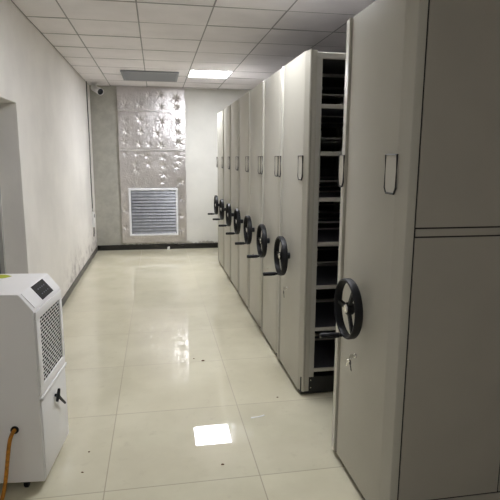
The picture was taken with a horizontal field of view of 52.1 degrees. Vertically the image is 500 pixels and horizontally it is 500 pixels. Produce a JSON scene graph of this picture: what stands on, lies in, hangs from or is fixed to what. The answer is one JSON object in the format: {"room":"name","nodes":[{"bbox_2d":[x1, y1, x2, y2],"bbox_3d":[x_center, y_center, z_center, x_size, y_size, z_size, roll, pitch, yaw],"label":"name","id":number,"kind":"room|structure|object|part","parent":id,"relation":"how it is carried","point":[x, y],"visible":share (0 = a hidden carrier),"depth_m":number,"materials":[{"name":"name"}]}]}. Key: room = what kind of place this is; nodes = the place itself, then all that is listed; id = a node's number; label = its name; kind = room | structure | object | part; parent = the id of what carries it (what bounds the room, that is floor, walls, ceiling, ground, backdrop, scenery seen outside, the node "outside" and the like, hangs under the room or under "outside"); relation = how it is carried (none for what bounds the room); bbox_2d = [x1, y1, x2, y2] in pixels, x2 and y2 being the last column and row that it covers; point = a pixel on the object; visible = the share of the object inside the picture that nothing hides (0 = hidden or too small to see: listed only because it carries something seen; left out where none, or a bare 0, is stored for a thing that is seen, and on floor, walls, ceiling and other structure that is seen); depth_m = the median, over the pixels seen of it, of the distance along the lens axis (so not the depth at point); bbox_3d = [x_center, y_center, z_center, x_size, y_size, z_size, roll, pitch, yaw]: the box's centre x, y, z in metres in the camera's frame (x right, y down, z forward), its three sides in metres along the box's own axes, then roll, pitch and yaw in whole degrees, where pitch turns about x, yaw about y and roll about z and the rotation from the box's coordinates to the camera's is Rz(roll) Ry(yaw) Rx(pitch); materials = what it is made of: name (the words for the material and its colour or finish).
{"room":"archive storage room","nodes":[
{"label":"archive storage room","id":0,"kind":"room"},
{"bbox_2d":[0,0,96,297],"bbox_3d":[-1.839,-0.436,3.611,0.200,2.793,11.000,-2,10,-10],"label":"wall","id":1,"kind":"structure","parent":0,"point":[49,95],"depth_m":5.19,"materials":[{"name":"white paint"}]},
{"bbox_2d":[0,96,27,273],"bbox_3d":[-1.837,-0.058,3.655,0.198,2.033,1.032,-2,10,-10],"label":"doorway","id":2,"kind":"structure","parent":1,"relation":"in","point":[10,167],"depth_m":4.10,"materials":[{"name":"paint"}]},
{"bbox_2d":[0,192,6,273],"bbox_3d":[-1.930,-0.105,3.629,0.110,2.133,1.232,-2,10,-10],"label":"door","id":3,"kind":"structure","parent":2,"relation":"attached to","point":[3,269],"depth_m":4.12,"materials":[{"name":"grey"}]},
{"bbox_2d":[62,246,97,306],"bbox_3d":[-2.255,0.393,6.674,0.014,0.075,4.808,-2,10,-10],"label":"baseboard","id":4,"kind":"structure","parent":1,"relation":"attached to","point":[66,296],"depth_m":6.69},
{"bbox_2d":[86,81,92,210],"bbox_3d":[-2.585,-1.646,8.248,0.021,2.052,0.027,-2,10,-10],"label":"cable","id":5,"kind":"object","parent":1,"relation":"attached to","point":[86,81],"visible":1,"depth_m":8.23,"materials":[{"name":"grey plastic"}]},
{"bbox_2d":[92,212,94,235],"bbox_3d":[-2.585,-0.424,8.469,0.039,0.412,0.090,-2,10,-10],"label":"box","id":6,"kind":"object","parent":1,"relation":"attached to","point":[93,213],"visible":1,"depth_m":8.42,"materials":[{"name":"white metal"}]},
{"bbox_2d":[89,85,248,245],"bbox_3d":[-0.257,-1.445,9.295,4.963,2.793,0.200,-2,10,-10],"label":"wall","id":7,"kind":"structure","parent":0,"point":[202,106],"depth_m":8.95,"materials":[{"name":"grey paint"}]},
{"bbox_2d":[116,86,186,242],"bbox_3d":[-1.684,-1.446,8.899,1.143,2.662,0.057,-2,10,-10],"label":"cladding","id":8,"kind":"object","parent":7,"relation":"attached to","point":[151,120],"visible":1,"depth_m":8.82,"materials":[{"name":"metal"}]},
{"bbox_2d":[128,188,178,235],"bbox_3d":[-1.688,-0.665,8.986,0.844,0.830,0.042,-2,10,-10],"label":"louvres","id":9,"kind":"object","parent":8,"relation":"attached to","point":[152,211],"visible":1,"depth_m":8.98,"materials":[{"name":"white metal"}]},
{"bbox_2d":[98,243,217,250],"bbox_3d":[-0.238,-0.097,9.428,4.949,0.092,0.020,-2,10,-10],"label":"baseboard","id":10,"kind":"structure","parent":7,"relation":"attached to","point":[187,245],"depth_m":9.16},
{"bbox_2d":[123,241,217,244],"bbox_3d":[-1.327,-0.132,9.221,1.869,0.056,0.030,-2,10,-10],"label":"rubble","id":11,"kind":"object","parent":10,"relation":"on","point":[200,241],"visible":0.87,"depth_m":9.29,"materials":[{"name":"grey"}]},
{"bbox_2d":[11,0,350,89],"bbox_3d":[0.728,-1.928,3.710,5.363,0.141,11.200,-2,10,-10],"label":"ceiling","id":12,"kind":"structure","parent":0,"point":[135,1],"depth_m":4.99,"materials":[{"name":"grey"}]},
{"bbox_2d":[12,0,375,89],"bbox_3d":[0.728,-1.864,3.721,4.950,0.015,10.792,-2,10,-10],"label":"ceiling tiles","id":13,"kind":"structure","parent":12,"relation":"attached to","point":[95,11],"depth_m":4.95,"materials":[{"name":"white tile"}]},
{"bbox_2d":[90,82,103,94],"bbox_3d":[-2.440,-2.561,8.146,0.110,0.211,0.318,-8,13,-40],"label":"security camera","id":14,"kind":"object","parent":13,"relation":"attached to","point":[98,90],"visible":1,"depth_m":8.09,"materials":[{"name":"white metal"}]},
{"bbox_2d":[120,70,178,81],"bbox_3d":[-1.454,-2.530,7.455,0.800,0.022,0.820,-2,10,-10],"label":"ceiling vent","id":15,"kind":"object","parent":13,"relation":"attached to","point":[131,75],"visible":1,"depth_m":7.36,"materials":[{"name":"grey metal"}]},
{"bbox_2d":[188,70,231,77],"bbox_3d":[-0.578,-2.511,7.295,0.588,0.016,0.588,-2,10,-10],"label":"ceiling light","id":16,"kind":"object","parent":13,"relation":"attached to","point":[192,73],"visible":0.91,"depth_m":7.32,"materials":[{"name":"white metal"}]},
{"bbox_2d":[0,248,364,499],"bbox_3d":[0.613,0.941,4.205,5.563,0.100,11.200,-2,10,-10],"label":"floor","id":17,"kind":"structure","parent":0,"point":[155,421],"depth_m":3.46,"materials":[{"name":"tile"}]},
{"bbox_2d":[0,273,68,487],"bbox_3d":[-1.213,0.656,2.627,0.452,0.996,0.457,-1,10,-5],"label":"dehumidifier","id":18,"kind":"object","parent":17,"relation":"on","point":[33,394],"visible":1,"depth_m":2.46,"materials":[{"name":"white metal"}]},
{"bbox_2d":[0,429,15,499],"bbox_3d":[-1.209,1.068,2.191,0.064,0.339,0.600,3,11,16],"label":"hose","id":19,"kind":"object","parent":18,"relation":"attached to","point":[8,450],"visible":1,"depth_m":2.41,"materials":[{"name":"orange rubber"}]},
{"bbox_2d":[10,426,18,433],"bbox_3d":[-1.124,0.860,2.443,0.038,0.038,0.008,-1,10,-5],"label":"socket","id":20,"kind":"object","parent":18,"relation":"attached to","point":[11,427],"depth_m":2.44,"materials":[{"name":"black plastic"}]},
{"bbox_3d":[-1.049,0.201,2.570,0.058,0.070,0.400,-1,10,-5],"label":"control panel","id":21,"kind":"part","parent":18,"relation":"part of","materials":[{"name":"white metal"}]},
{"bbox_3d":[-1.012,0.467,2.615,0.014,0.436,0.433,-1,10,-5],"label":"grille frame","id":22,"kind":"part","parent":18,"relation":"part of","materials":[{"name":"white plastic"}]},
{"bbox_2d":[40,301,61,380],"bbox_3d":[-1.018,0.455,2.617,0.001,0.331,0.339,-1,10,-5],"label":"grille","id":23,"kind":"object","parent":18,"relation":"attached to","point":[51,316],"depth_m":2.61,"materials":[{"name":"white"}]},
{"bbox_3d":[-1.019,0.886,2.690,0.005,0.400,0.421,-1,10,-5],"label":"panel","id":24,"kind":"part","parent":18,"relation":"part of","materials":[{"name":"white"}]},
{"bbox_3d":[-1.006,0.782,2.707,0.028,0.127,0.132,-1,10,-5],"label":"tap lever","id":25,"kind":"part","parent":18,"relation":"part of","materials":[{"name":"black plastic"}]},
{"bbox_2d":[208,110,342,267],"bbox_3d":[0.415,-0.910,7.779,2.120,2.270,0.681,-2,10,-10],"label":"shelving unit","id":26,"kind":"object","parent":17,"relation":"on","point":[327,163],"visible":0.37,"depth_m":7.73,"materials":[{"name":"paint"}]},
{"bbox_3d":[-0.414,-0.900,7.633,0.076,2.240,0.673,-2,10,-10],"label":"panel","id":27,"kind":"part","parent":26,"relation":"part of","materials":[{"name":"paint"}]},
{"bbox_3d":[0.445,-1.012,8.111,1.720,2.105,0.010,-2,10,-10],"label":"panel","id":28,"kind":"part","parent":26,"relation":"part of","materials":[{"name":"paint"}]},
{"bbox_3d":[1.420,-0.948,7.961,0.076,2.240,0.673,-2,10,-10],"label":"panel","id":29,"kind":"part","parent":26,"relation":"part of","materials":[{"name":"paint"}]},
{"bbox_2d":[213,105,342,277],"bbox_3d":[0.536,-0.791,7.117,2.120,2.270,0.681,-2,10,-10],"label":"shelving unit","id":30,"kind":"object","parent":17,"relation":"on","point":[226,112],"visible":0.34,"depth_m":6.98,"materials":[{"name":"paint"}]},
{"bbox_3d":[-0.293,-0.781,6.971,0.076,2.240,0.673,-2,10,-10],"label":"panel","id":31,"kind":"part","parent":30,"relation":"part of","materials":[{"name":"paint"}]},
{"bbox_2d":[218,99,342,290],"bbox_3d":[0.658,-0.672,6.456,2.120,2.270,0.681,-2,10,-10],"label":"shelving unit","id":32,"kind":"object","parent":17,"relation":"on","point":[234,107],"visible":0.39,"depth_m":6.32,"materials":[{"name":"paint"}]},
{"bbox_3d":[-0.172,-0.662,6.309,0.076,2.240,0.673,-2,10,-10],"label":"panel","id":33,"kind":"part","parent":32,"relation":"part of","materials":[{"name":"paint"}]},
{"bbox_2d":[226,92,343,306],"bbox_3d":[0.779,-0.553,5.794,2.120,2.270,0.681,-2,10,-10],"label":"shelving unit","id":34,"kind":"object","parent":17,"relation":"on","point":[242,211],"visible":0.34,"depth_m":5.63,"materials":[{"name":"paint"}]},
{"bbox_3d":[-0.050,-0.542,5.647,0.076,2.240,0.673,-2,10,-10],"label":"panel","id":35,"kind":"part","parent":34,"relation":"part of","materials":[{"name":"paint"}]},
{"bbox_2d":[235,82,344,328],"bbox_3d":[0.900,-0.433,5.132,2.120,2.270,0.681,-2,10,-10],"label":"shelving unit","id":36,"kind":"object","parent":17,"relation":"on","point":[254,218],"visible":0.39,"depth_m":4.97,"materials":[{"name":"paint"}]},
{"bbox_3d":[-0.096,-0.065,5.043,0.109,0.029,0.029,-2,10,-10],"label":"crank handle","id":37,"kind":"part","parent":36,"relation":"part of","materials":[{"name":"black plastic"}]},
{"bbox_3d":[0.071,-0.423,4.985,0.076,2.240,0.673,-2,10,-10],"label":"panel","id":38,"kind":"part","parent":36,"relation":"part of","materials":[{"name":"paint"}]},
{"bbox_3d":[0.987,-0.356,5.165,1.712,0.026,0.661,-2,10,-10],"label":"shelf","id":39,"kind":"part","parent":36,"relation":"part of","materials":[{"name":"black metal"}]},
{"bbox_3d":[0.995,-1.522,4.957,1.794,0.037,0.667,-2,10,-10],"label":"panel","id":40,"kind":"part","parent":36,"relation":"part of","materials":[{"name":"grey paint"}]},
{"bbox_2d":[247,69,344,354],"bbox_3d":[1.022,-0.314,4.470,2.120,2.270,0.681,-2,10,-10],"label":"shelving unit","id":41,"kind":"object","parent":17,"relation":"on","point":[272,86],"visible":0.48,"depth_m":4.30,"materials":[{"name":"paint"}]},
{"bbox_3d":[0.026,0.054,4.381,0.109,0.029,0.029,-2,10,-10],"label":"crank handle","id":42,"kind":"part","parent":41,"relation":"part of","materials":[{"name":"black plastic"}]},
{"bbox_3d":[0.193,-0.304,4.324,0.076,2.240,0.673,-2,10,-10],"label":"panel","id":43,"kind":"part","parent":41,"relation":"part of","materials":[{"name":"paint"}]},
{"bbox_3d":[1.107,0.052,4.555,1.712,0.026,0.661,-2,10,-10],"label":"shelf","id":44,"kind":"part","parent":41,"relation":"part of","materials":[{"name":"grey metal"}]},
{"bbox_3d":[1.113,-1.103,4.348,1.712,0.026,0.661,-2,10,-10],"label":"shelf","id":45,"kind":"part","parent":41,"relation":"part of","materials":[{"name":"black metal"}]},
{"bbox_3d":[1.116,-1.402,4.295,1.794,0.037,0.667,-2,10,-10],"label":"panel","id":46,"kind":"part","parent":41,"relation":"part of","materials":[{"name":"grey paint"}]},
{"bbox_2d":[263,49,345,393],"bbox_3d":[1.143,-0.195,3.808,2.120,2.270,0.681,-2,10,-10],"label":"shelving unit","id":47,"kind":"object","parent":17,"relation":"on","point":[308,359],"visible":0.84,"depth_m":3.52,"materials":[{"name":"paint"}]},
{"bbox_3d":[0.147,0.173,3.719,0.109,0.029,0.029,-2,10,-10],"label":"crank handle","id":48,"kind":"part","parent":47,"relation":"part of","materials":[{"name":"black plastic"}]},
{"bbox_3d":[0.314,-0.185,3.662,0.076,2.240,0.673,-2,10,-10],"label":"panel","id":49,"kind":"part","parent":47,"relation":"part of","materials":[{"name":"paint"}]},
{"bbox_3d":[1.225,0.749,3.997,1.712,0.026,0.661,-2,10,-10],"label":"shelf","id":50,"kind":"part","parent":47,"relation":"part of","materials":[{"name":"grey metal"}]},
{"bbox_3d":[1.226,0.460,3.945,1.712,0.026,0.661,-2,10,-10],"label":"shelf","id":51,"kind":"part","parent":47,"relation":"part of","materials":[{"name":"grey metal"}]},
{"bbox_3d":[1.228,0.171,3.893,1.712,0.026,0.661,-2,10,-10],"label":"shelf","id":52,"kind":"part","parent":47,"relation":"part of","materials":[{"name":"grey metal"}]},
{"bbox_3d":[1.230,-0.118,3.842,1.712,0.026,0.661,-2,10,-10],"label":"shelf","id":53,"kind":"part","parent":47,"relation":"part of","materials":[{"name":"grey metal"}]},
{"bbox_3d":[1.231,-0.406,3.790,1.712,0.026,0.661,-2,10,-10],"label":"shelf","id":54,"kind":"part","parent":47,"relation":"part of","materials":[{"name":"grey metal"}]},
{"bbox_3d":[1.233,-0.695,3.738,1.712,0.026,0.661,-2,10,-10],"label":"shelf","id":55,"kind":"part","parent":47,"relation":"part of","materials":[{"name":"grey metal"}]},
{"bbox_3d":[1.238,-1.283,3.633,1.794,0.037,0.667,-2,10,-10],"label":"panel","id":56,"kind":"part","parent":47,"relation":"part of","materials":[{"name":"grey paint"}]},
{"bbox_3d":[1.235,-0.984,3.687,1.712,0.026,0.661,-2,10,-10],"label":"shelf","id":57,"kind":"part","parent":47,"relation":"part of","materials":[{"name":"grey metal"}]},
{"bbox_2d":[319,0,499,499],"bbox_3d":[1.379,0.039,2.522,2.120,2.266,0.673,-2,10,-10],"label":"shelving unit","id":58,"kind":"object","parent":17,"relation":"on","point":[416,411],"visible":1,"depth_m":2.13,"materials":[{"name":"paint"}]},
{"bbox_3d":[0.384,0.406,2.429,0.109,0.029,0.029,-2,10,-10],"label":"crank handle","id":59,"kind":"part","parent":58,"relation":"part of","materials":[{"name":"black plastic"}]},
{"bbox_2d":[346,354,353,369],"bbox_3d":[0.488,0.540,2.489,0.028,0.079,0.058,-4,11,-24],"label":"key","id":60,"kind":"object","parent":58,"relation":"hanging from","point":[350,355],"visible":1,"depth_m":2.48,"materials":[{"name":"silver metal"}]},
{"bbox_3d":[0.551,0.048,2.372,0.076,2.240,0.673,-2,10,-10],"label":"panel","id":61,"kind":"part","parent":58,"relation":"part of","materials":[{"name":"paint"}]},
{"bbox_3d":[0.886,0.524,2.175,0.478,1.172,0.004,-2,10,-10],"label":"panel","id":62,"kind":"part","parent":58,"relation":"part of","materials":[{"name":"paint"}]},
{"bbox_3d":[1.534,0.085,2.214,1.787,2.227,0.004,-2,10,-10],"label":"frame","id":63,"kind":"part","parent":58,"relation":"part of","materials":[{"name":"paint"}]},
{"bbox_3d":[1.128,-0.533,2.029,0.958,0.879,0.004,-2,10,-10],"label":"panel","id":64,"kind":"part","parent":58,"relation":"part of","materials":[{"name":"paint"}]}
]}

